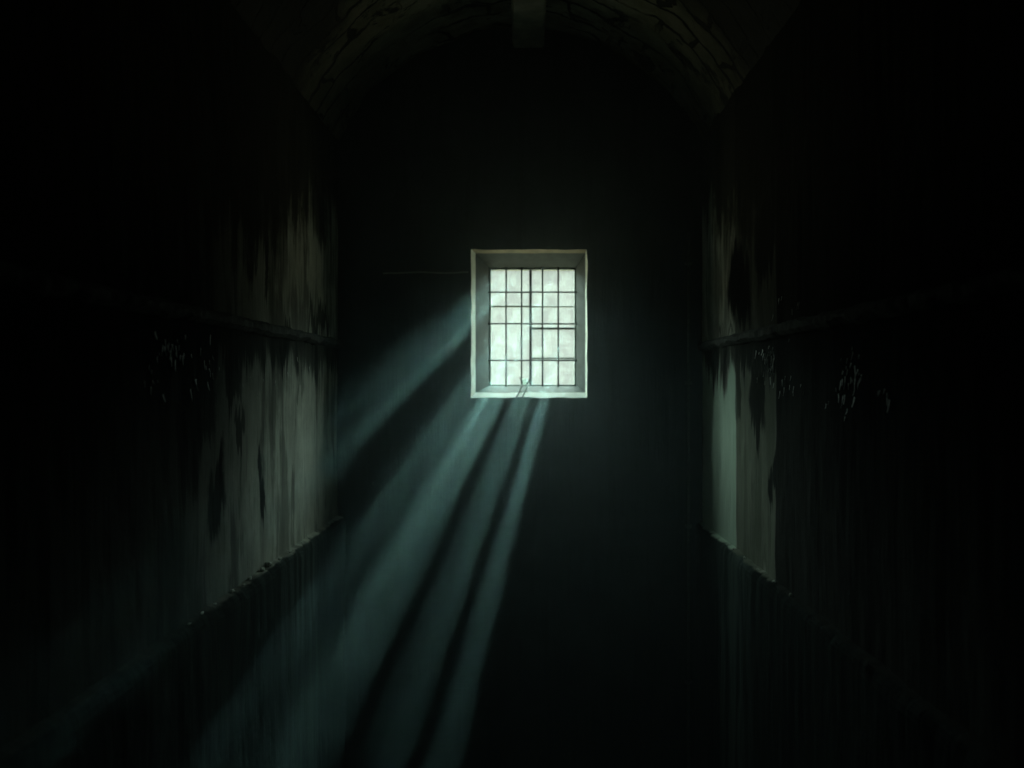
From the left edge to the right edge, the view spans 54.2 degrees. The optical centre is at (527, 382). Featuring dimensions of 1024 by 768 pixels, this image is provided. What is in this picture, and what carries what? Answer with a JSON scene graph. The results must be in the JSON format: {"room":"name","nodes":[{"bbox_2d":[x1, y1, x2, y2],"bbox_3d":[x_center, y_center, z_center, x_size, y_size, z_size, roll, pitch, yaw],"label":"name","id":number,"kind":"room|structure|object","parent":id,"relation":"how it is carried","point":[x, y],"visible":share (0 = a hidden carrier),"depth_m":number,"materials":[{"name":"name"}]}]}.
{"room":"prison interior","nodes":[
{"label":"prison interior","id":0,"kind":"room"},
{"bbox_2d":[0,0,345,767],"bbox_3d":[-0.905,0.340,0.600,0.289,2.820,7.200,0,0,0],"label":"wall","id":1,"kind":"structure","parent":0,"point":[151,467],"depth_m":2.18,"materials":[{"name":"paint"}]},
{"bbox_2d":[0,261,341,348],"bbox_3d":[-0.787,-0.162,0.600,0.046,0.047,7.200,0,0,0],"label":"trim","id":2,"kind":"structure","parent":1,"relation":"attached to","point":[32,282],"depth_m":1.97,"materials":[{"name":"paint"}]},
{"bbox_2d":[265,561,271,567],"bbox_3d":[-0.788,0.550,3.037,0.020,0.018,0.033,0,0,0],"label":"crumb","id":3,"kind":"object","parent":1,"relation":"on","point":[267,564],"visible":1,"depth_m":3.03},
{"bbox_2d":[230,0,800,140],"bbox_3d":[-0.035,-1.403,0.600,2.065,0.774,7.200,0,0,0],"label":"ceiling","id":4,"kind":"structure","parent":0,"point":[334,52],"depth_m":3.69,"materials":[{"name":"brick"}]},
{"bbox_2d":[336,27,702,767],"bbox_3d":[-0.035,-0.050,4.320,2.030,3.600,0.240,0,0,0],"label":"wall","id":5,"kind":"structure","parent":0,"point":[516,569],"depth_m":4.20,"materials":[{"name":"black paint"}]},
{"bbox_2d":[511,0,545,47],"bbox_3d":[0.002,-1.477,0.600,0.136,0.146,7.200,0,0,0],"label":"trim","id":6,"kind":"structure","parent":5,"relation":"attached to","point":[528,16],"depth_m":3.92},
{"bbox_2d":[489,268,575,385],"bbox_3d":[0.019,-0.239,4.362,0.397,0.544,0.046,0,0,0],"label":"window","id":7,"kind":"structure","parent":5,"relation":"in","point":[530,270],"depth_m":4.34,"materials":[{"name":"grey paint"}]},
{"bbox_2d":[488,267,576,386],"bbox_3d":[0.019,-0.240,4.322,0.385,0.523,0.013,0,0,0],"label":"window grille","id":8,"kind":"object","parent":7,"relation":"attached to","point":[505,291],"visible":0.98,"depth_m":4.32,"materials":[{"name":"metal"}]},
{"bbox_2d":[515,377,529,398],"bbox_3d":[-0.025,0.020,4.244,0.044,0.092,0.121,0,0,16],"label":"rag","id":9,"kind":"object","parent":8,"relation":"hanging from","point":[524,381],"visible":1,"depth_m":4.28,"materials":[{"name":"fabric"}]},
{"bbox_2d":[693,0,1023,767],"bbox_3d":[0.835,0.340,0.600,0.290,2.820,7.200,0,0,0],"label":"wall","id":10,"kind":"structure","parent":0,"point":[872,471],"depth_m":2.13,"materials":[{"name":"paint"}]},
{"bbox_2d":[697,264,1023,350],"bbox_3d":[0.717,-0.151,0.600,0.046,0.047,7.200,0,0,0],"label":"trim","id":11,"kind":"structure","parent":10,"relation":"attached to","point":[976,289],"depth_m":1.93,"materials":[{"name":"paint"}]}
]}

